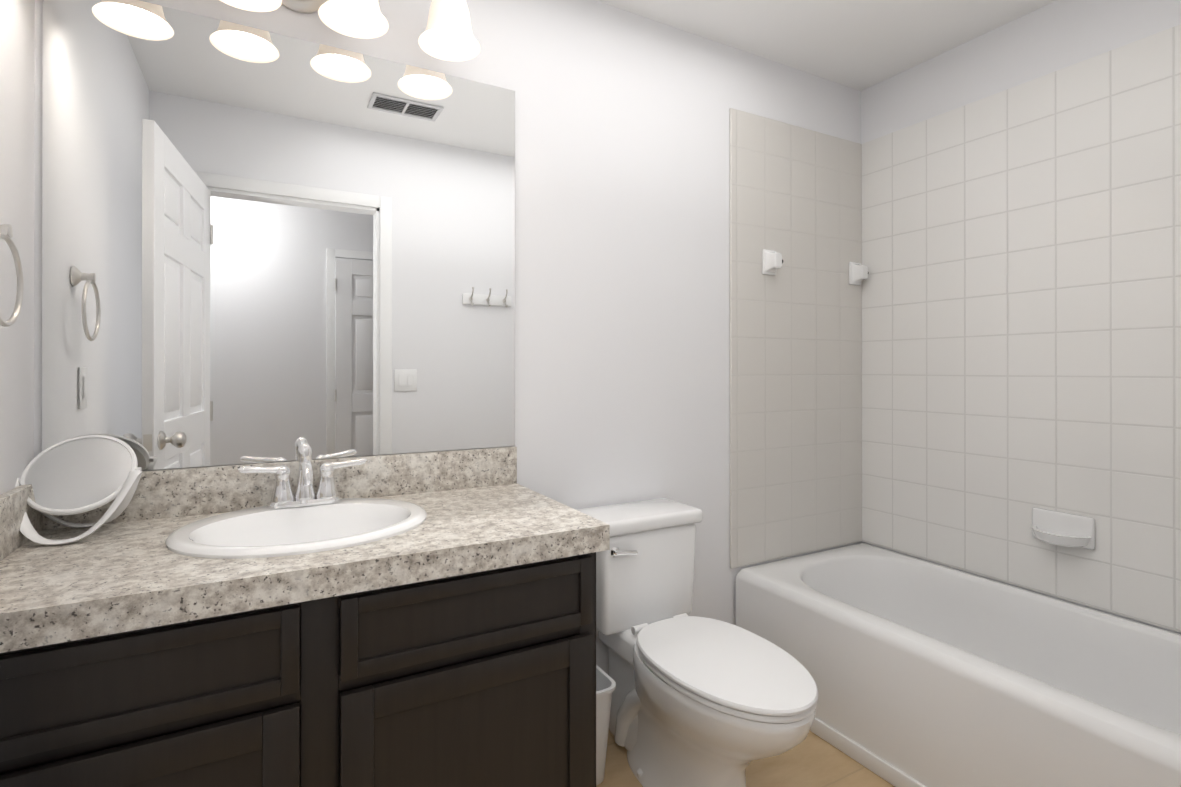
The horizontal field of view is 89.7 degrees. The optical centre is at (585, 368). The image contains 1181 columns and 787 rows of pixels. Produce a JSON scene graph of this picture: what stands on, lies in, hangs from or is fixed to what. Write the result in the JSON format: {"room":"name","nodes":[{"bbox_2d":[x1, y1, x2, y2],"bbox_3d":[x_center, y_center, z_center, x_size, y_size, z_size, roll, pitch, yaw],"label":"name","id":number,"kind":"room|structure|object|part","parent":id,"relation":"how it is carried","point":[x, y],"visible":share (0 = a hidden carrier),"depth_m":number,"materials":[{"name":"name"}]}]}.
{"room":"bathroom","nodes":[
{"label":"bathroom","id":0,"kind":"room"},
{"bbox_2d":[0,0,34,494],"bbox_3d":[-0.902,-0.026,0.620,0.100,2.440,1.530,0,0,-29],"label":"wall","id":1,"kind":"structure","parent":0,"point":[17,53],"depth_m":1.22,"materials":[{"name":"white paint"}]},
{"bbox_2d":[0,224,23,326],"bbox_3d":[-1.052,-0.174,1.054,0.048,0.200,0.165,0,0,-29],"label":"towel ring","id":2,"kind":"object","parent":1,"relation":"attached to","point":[6,232],"visible":1,"depth_m":1.10,"materials":[{"name":"silver metal"}]},
{"bbox_2d":[34,0,861,673],"bbox_3d":[-0.019,-0.023,2.030,3.000,2.440,0.100,0,0,-29],"label":"wall","id":3,"kind":"structure","parent":0,"point":[622,256],"depth_m":2.04,"materials":[{"name":"white paint"}]},
{"bbox_2d":[42,0,514,469],"bbox_3d":[-0.716,-0.313,1.589,1.123,1.111,0.005,0,0,-29],"label":"vanity mirror","id":4,"kind":"object","parent":3,"relation":"attached to","point":[260,246],"visible":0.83,"depth_m":1.52,"materials":[{"name":"clear glass"}]},
{"bbox_2d":[220,0,388,38],"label":"sconce","id":5,"kind":"object","parent":3,"relation":"attached to","point":[364,19],"depth_m":1.54,"materials":[{"name":"white glass"}]},
{"bbox_3d":[-0.801,-0.959,1.383,0.166,0.158,0.166,0,0,-29],"label":"lamp shade","id":6,"kind":"part","parent":5,"relation":"part of","materials":[{"name":"white glass"}]},
{"bbox_3d":[-0.586,-0.959,1.500,0.166,0.158,0.166,0,0,-29],"label":"lamp shade","id":7,"kind":"part","parent":5,"relation":"part of","materials":[{"name":"white glass"}]},
{"bbox_3d":[-0.586,-0.968,1.500,0.060,0.115,0.060,0,0,-29],"label":"bulb","id":8,"kind":"part","parent":5,"relation":"part of","materials":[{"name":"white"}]},
{"bbox_2d":[418,0,480,60],"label":"sconce","id":9,"kind":"object","parent":3,"relation":"attached to","point":[447,35],"depth_m":1.62,"materials":[{"name":"white glass"}]},
{"bbox_3d":[-0.370,-0.959,1.618,0.166,0.158,0.166,0,0,-29],"label":"lamp shade","id":10,"kind":"part","parent":9,"relation":"part of","materials":[{"name":"white glass"}]},
{"bbox_3d":[-0.370,-0.967,1.618,0.060,0.115,0.060,0,0,-29],"label":"bulb","id":11,"kind":"part","parent":9,"relation":"part of","materials":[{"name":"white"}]},
{"bbox_2d":[730,108,861,568],"bbox_3d":[0.896,-0.115,2.466,0.777,1.770,0.009,0,0,-29],"label":"wall tile","id":12,"kind":"structure","parent":3,"relation":"attached to","point":[796,390],"depth_m":2.44,"materials":[{"name":"white tile"}]},
{"bbox_2d":[762,249,782,274],"bbox_3d":[0.744,-0.422,2.346,0.072,0.100,0.056,0,0,-29],"label":"post","id":13,"kind":"object","parent":12,"relation":"attached to","point":[772,261],"visible":1,"depth_m":2.34,"materials":[{"name":"white ceramic"}]},
{"bbox_2d":[849,262,868,284],"bbox_3d":[1.198,-0.417,2.594,0.072,0.100,0.056,0,0,-29],"label":"post","id":14,"kind":"object","parent":12,"relation":"attached to","point":[858,273],"visible":0.98,"depth_m":2.59,"materials":[{"name":"white ceramic"}]},
{"bbox_2d":[596,731,894,786],"bbox_3d":[0.735,1.219,0.644,3.000,0.050,3.250,0,0,-29],"label":"floor","id":15,"kind":"structure","parent":0,"point":[812,759],"depth_m":1.76,"materials":[{"name":"tile"}]},
{"bbox_2d":[0,435,609,786],"bbox_3d":[-0.594,0.674,1.327,1.162,1.044,0.578,0,0,-29],"label":"bathroom vanity","id":16,"kind":"object","parent":15,"relation":"on","point":[425,619],"visible":0.98,"depth_m":1.15,"materials":[{"name":"brown wood"}]},
{"bbox_2d":[15,435,141,544],"bbox_3d":[-1.091,0.253,1.271,0.234,0.204,0.183,0,0,-29],"label":"makeup mirror","id":17,"kind":"object","parent":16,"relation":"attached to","point":[87,489],"depth_m":1.28,"materials":[{"name":"white plastic"}]},
{"bbox_2d":[165,498,426,558],"bbox_3d":[-0.629,0.415,1.341,0.526,0.148,0.446,0,0,-29],"label":"sink","id":18,"kind":"object","parent":16,"relation":"in","point":[294,528],"depth_m":1.38,"materials":[{"name":"white ceramic"}]},
{"bbox_2d":[238,443,367,508],"bbox_3d":[-0.685,0.265,1.456,0.293,0.153,0.153,0,0,-29],"label":"faucet","id":19,"kind":"object","parent":16,"relation":"on","point":[327,497],"depth_m":1.48,"materials":[{"name":"silver metal"}]},
{"bbox_2d":[596,665,615,784],"bbox_3d":[-0.042,1.056,1.762,0.200,0.280,0.236,0,0,-29],"label":"trash bin","id":20,"kind":"object","parent":15,"relation":"on","point":[605,685],"visible":0.17,"depth_m":1.70,"materials":[{"name":"white plastic"}]},
{"bbox_2d":[578,498,817,786],"bbox_3d":[0.303,0.827,1.679,0.394,0.738,0.784,0,0,-29],"label":"toilet","id":21,"kind":"object","parent":15,"relation":"on","point":[701,702],"visible":0.98,"depth_m":1.64,"materials":[{"name":"white ceramic"}]},
{"bbox_2d":[736,543,1180,786],"bbox_3d":[1.259,0.983,1.796,0.760,0.428,1.511,0,0,-29],"label":"bathtub","id":22,"kind":"object","parent":15,"relation":"on","point":[925,673],"visible":0.83,"depth_m":1.77,"materials":[{"name":"white ceramic"}]},
{"bbox_2d":[596,0,1055,90],"bbox_3d":[0.371,-1.271,0.451,3.830,0.050,3.250,0,0,-29],"label":"ceiling","id":23,"kind":"structure","parent":0,"point":[860,45],"depth_m":2.16,"materials":[{"name":"white paint"}]},
{"bbox_2d":[861,0,1180,634],"bbox_3d":[2.008,-0.024,1.341,0.100,2.440,3.050,0,0,-29],"label":"wall","id":24,"kind":"structure","parent":0,"point":[1056,35],"depth_m":2.12,"materials":[{"name":"white paint"}]},
{"bbox_2d":[862,24,1180,631],"bbox_3d":[1.599,-0.116,1.978,0.009,1.770,1.521,0,0,-29],"label":"wall tiles","id":25,"kind":"structure","parent":24,"relation":"attached to","point":[1021,307],"depth_m":2.05,"materials":[{"name":"white tile"}]},
{"bbox_2d":[1031,507,1094,549],"bbox_3d":[1.555,0.532,1.958,0.084,0.104,0.176,0,0,-29],"label":"soap dish","id":26,"kind":"object","parent":25,"relation":"attached to","point":[1061,528],"visible":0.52,"depth_m":1.95,"materials":[{"name":"white ceramic"}]}
]}

